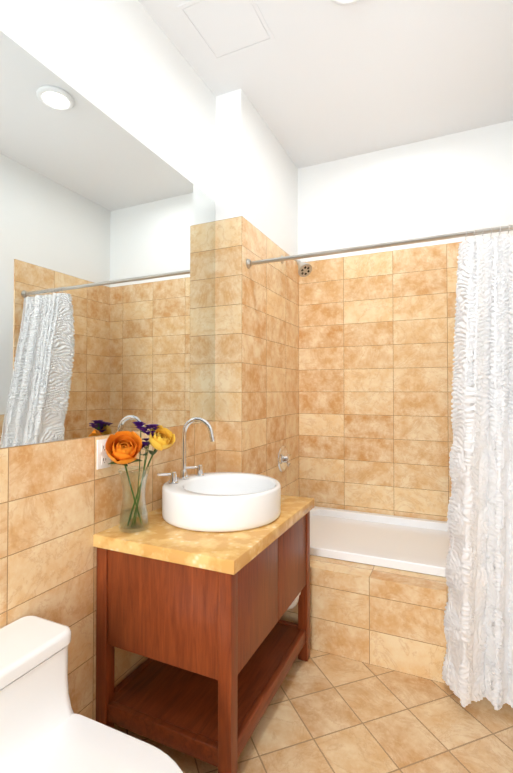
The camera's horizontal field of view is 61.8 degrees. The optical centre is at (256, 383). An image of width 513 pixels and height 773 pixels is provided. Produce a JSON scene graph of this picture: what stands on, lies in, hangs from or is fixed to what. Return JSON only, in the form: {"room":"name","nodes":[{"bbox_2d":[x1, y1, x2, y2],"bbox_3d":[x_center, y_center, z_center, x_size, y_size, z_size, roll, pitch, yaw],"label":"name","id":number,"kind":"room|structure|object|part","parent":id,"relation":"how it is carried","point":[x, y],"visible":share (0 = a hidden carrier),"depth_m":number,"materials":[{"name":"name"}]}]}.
{"room":"bathroom","nodes":[
{"label":"bathroom","id":0,"kind":"room"},
{"bbox_2d":[0,0,215,446],"bbox_3d":[-0.684,-0.176,1.829,0.100,3.250,4.200,0,-1,25],"label":"wall","id":1,"kind":"structure","parent":0,"point":[125,65],"depth_m":1.96,"materials":[{"name":"white paint"}]},
{"bbox_2d":[0,31,214,447],"bbox_3d":[-0.685,-0.463,1.702,0.006,1.352,2.059,0,-1,25],"label":"mirror","id":2,"kind":"object","parent":1,"relation":"attached to","point":[107,274],"visible":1,"depth_m":1.73,"materials":[{"name":"clear glass"}]},
{"bbox_2d":[0,421,215,720],"bbox_3d":[-0.860,0.824,1.293,0.012,1.232,2.910,0,-1,25],"label":"wall tile","id":3,"kind":"structure","parent":1,"relation":"attached to","point":[61,502],"depth_m":1.63,"materials":[{"name":"beige tile"}]},
{"bbox_2d":[96,439,110,469],"bbox_3d":[-0.631,0.291,1.775,0.008,0.120,0.074,0,-1,25],"label":"electrical outlet","id":4,"kind":"object","parent":3,"relation":"attached to","point":[103,459],"visible":0.75,"depth_m":1.76,"materials":[{"name":"white plastic"}]},
{"bbox_2d":[215,216,242,471],"bbox_3d":[-0.171,0.229,2.595,0.190,2.464,0.012,0,-1,25],"label":"wall tiles","id":5,"kind":"structure","parent":1,"relation":"attached to","point":[229,336],"depth_m":2.59,"materials":[{"name":"beige tile"}]},
{"bbox_2d":[215,89,297,259],"bbox_3d":[0.043,-0.156,3.082,0.178,3.250,1.040,0,-1,25],"label":"wall","id":6,"kind":"structure","parent":0,"point":[256,178],"depth_m":2.75,"materials":[{"name":"white paint"}]},
{"bbox_2d":[114,649,512,772],"bbox_3d":[0.203,1.492,1.396,2.050,0.100,4.200,0,-1,25],"label":"floor","id":7,"kind":"structure","parent":0,"point":[326,713],"depth_m":1.80,"materials":[{"name":"tile"}]},
{"bbox_2d":[0,616,182,772],"bbox_3d":[-0.515,1.104,1.104,0.761,0.662,0.426,0,-1,25],"label":"toilet","id":8,"kind":"object","parent":7,"relation":"on","point":[44,728],"visible":1,"depth_m":1.21,"materials":[{"name":"white ceramic"}]},
{"bbox_2d":[93,417,313,772],"bbox_3d":[-0.173,0.806,2.010,0.638,1.288,0.932,0,-1,25],"label":"bathroom vanity","id":9,"kind":"object","parent":7,"relation":"on","point":[203,582],"visible":1,"depth_m":1.70,"materials":[{"name":"mahogany wood"},{"name":"marble"}]},
{"bbox_2d":[105,422,174,532],"bbox_3d":[-0.487,0.385,1.802,0.200,0.445,0.269,0,-1,25],"label":"vase","id":10,"kind":"object","parent":9,"relation":"on","point":[124,448],"visible":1,"depth_m":1.79,"materials":[{"name":"clear glass"}]},
{"bbox_3d":[-0.513,0.482,1.795,0.132,0.250,0.132,0,-1,25],"label":"glass","id":11,"kind":"part","parent":10,"relation":"part of","materials":[{"name":"clear glass"}]},
{"bbox_2d":[157,417,214,483],"bbox_3d":[-0.303,0.314,2.059,0.218,0.304,0.291,0,-1,25],"label":"faucet","id":12,"kind":"object","parent":9,"relation":"on","point":[184,478],"depth_m":2.09,"materials":[{"name":"silver metal"}]},
{"bbox_2d":[107,619,305,766],"bbox_3d":[-0.180,1.319,2.005,0.600,0.065,0.884,0,-1,25],"label":"shelf","id":13,"kind":"object","parent":9,"relation":"attached to","point":[176,708],"depth_m":1.75,"materials":[{"name":"brown wood"}]},
{"bbox_2d":[162,472,280,531],"bbox_3d":[-0.161,0.538,2.009,0.550,0.145,0.550,0,-1,25],"label":"basin","id":14,"kind":"object","parent":9,"relation":"in","point":[211,501],"depth_m":1.80,"materials":[{"name":"white ceramic"}]},
{"bbox_3d":[0.003,0.852,1.711,0.021,0.386,0.394,0,-1,25],"label":"door","id":15,"kind":"part","parent":9,"relation":"part of","materials":[{"name":"brown wood"}]},
{"bbox_3d":[0.168,0.858,2.071,0.021,0.386,0.394,0,-1,25],"label":"door","id":16,"kind":"part","parent":9,"relation":"part of","materials":[{"name":"brown wood"}]},
{"bbox_2d":[280,555,448,683],"bbox_3d":[0.702,1.234,2.277,1.648,0.445,0.190,0,-1,25],"label":"wall tile","id":17,"kind":"structure","parent":7,"relation":"on","point":[387,618],"depth_m":2.22,"materials":[{"name":"beige tile"}]},
{"bbox_2d":[310,506,449,576],"bbox_3d":[0.912,1.215,2.737,1.642,0.493,0.872,0,-1,25],"label":"bathtub","id":18,"kind":"object","parent":7,"relation":"on","point":[418,545],"visible":0.1,"depth_m":2.79,"materials":[{"name":"white ceramic"}]},
{"bbox_2d":[138,0,512,168],"bbox_3d":[0.203,-1.858,1.450,2.050,0.100,4.200,0,-1,25],"label":"ceiling","id":19,"kind":"structure","parent":0,"point":[319,81],"depth_m":2.45,"materials":[{"name":"white paint"}]},
{"bbox_2d":[177,0,274,60],"bbox_3d":[-0.142,-1.794,2.141,0.353,0.004,0.370,0,-1,25],"label":"ceiling access panel","id":20,"kind":"object","parent":19,"relation":"attached to","point":[227,28],"visible":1,"depth_m":2.14,"materials":[{"name":"white paint"}]},
{"bbox_2d":[331,0,359,4],"bbox_3d":[0.415,-1.783,1.914,0.216,0.034,0.216,0,-1,25],"label":"recessed light","id":21,"kind":"object","parent":19,"relation":"in","point":[344,2],"visible":0.98,"depth_m":2.00,"materials":[{"name":"white"}]},
{"bbox_2d":[298,120,512,261],"bbox_3d":[1.048,-0.153,3.270,1.850,3.250,0.138,0,-1,25],"label":"wall","id":22,"kind":"structure","parent":0,"point":[455,182],"depth_m":3.17,"materials":[{"name":"white paint"}]},
{"bbox_2d":[243,217,298,496],"bbox_3d":[0.129,0.236,3.036,0.012,2.464,1.040,0,-1,25],"label":"wall tiles","id":23,"kind":"structure","parent":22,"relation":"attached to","point":[270,360],"depth_m":2.95,"materials":[{"name":"beige tile"}]},
{"bbox_2d":[278,446,290,471],"bbox_3d":[0.227,0.555,3.138,0.076,0.190,0.190,0,-1,25],"label":"shower valve","id":24,"kind":"object","parent":23,"relation":"attached to","point":[283,458],"visible":1,"depth_m":3.12,"materials":[{"name":"silver metal"}]},
{"bbox_2d":[281,255,311,276],"bbox_3d":[0.283,-0.853,3.086,0.240,0.185,0.130,0,-1,25],"label":"shower head","id":25,"kind":"object","parent":23,"relation":"attached to","point":[304,269],"visible":0.85,"depth_m":3.04},
{"bbox_2d":[299,242,461,521],"bbox_3d":[1.098,0.238,3.158,1.648,2.464,0.012,0,-1,25],"label":"wall tile","id":26,"kind":"structure","parent":22,"relation":"attached to","point":[376,344],"depth_m":3.23,"materials":[{"name":"beige tile"}]},
{"bbox_3d":[1.090,-0.190,1.018,0.100,3.250,4.200,0,-1,25],"label":"wall","id":27,"kind":"structure","parent":0,"visible":0},
{"bbox_3d":[1.636,0.225,2.340,0.012,2.464,1.052,0,-1,25],"label":"wall tiles","id":28,"kind":"structure","parent":27,"relation":"attached to","visible":0},
{"bbox_2d":[246,225,512,268],"bbox_3d":[0.698,-0.744,2.300,1.647,0.060,0.060,0,-1,25],"label":"curtain rod","id":29,"kind":"object","parent":28,"relation":"attached to","point":[249,263],"visible":1,"depth_m":2.30,"materials":[{"name":"silver metal"}]},
{"bbox_2d":[465,224,509,240],"bbox_3d":[1.231,-0.738,2.056,0.415,0.057,0.045,0,-1,25],"label":"curtain rings","id":30,"kind":"object","parent":29,"relation":"hanging from","point":[491,232],"visible":0.75,"depth_m":2.09,"materials":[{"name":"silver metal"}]},
{"bbox_2d":[442,234,512,709],"bbox_3d":[1.138,0.346,1.959,0.543,2.120,0.374,0,-1,25],"label":"curtain","id":31,"kind":"object","parent":30,"relation":"hanging from","point":[478,632],"visible":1,"depth_m":1.95,"materials":[{"name":"fabric"}]}
]}

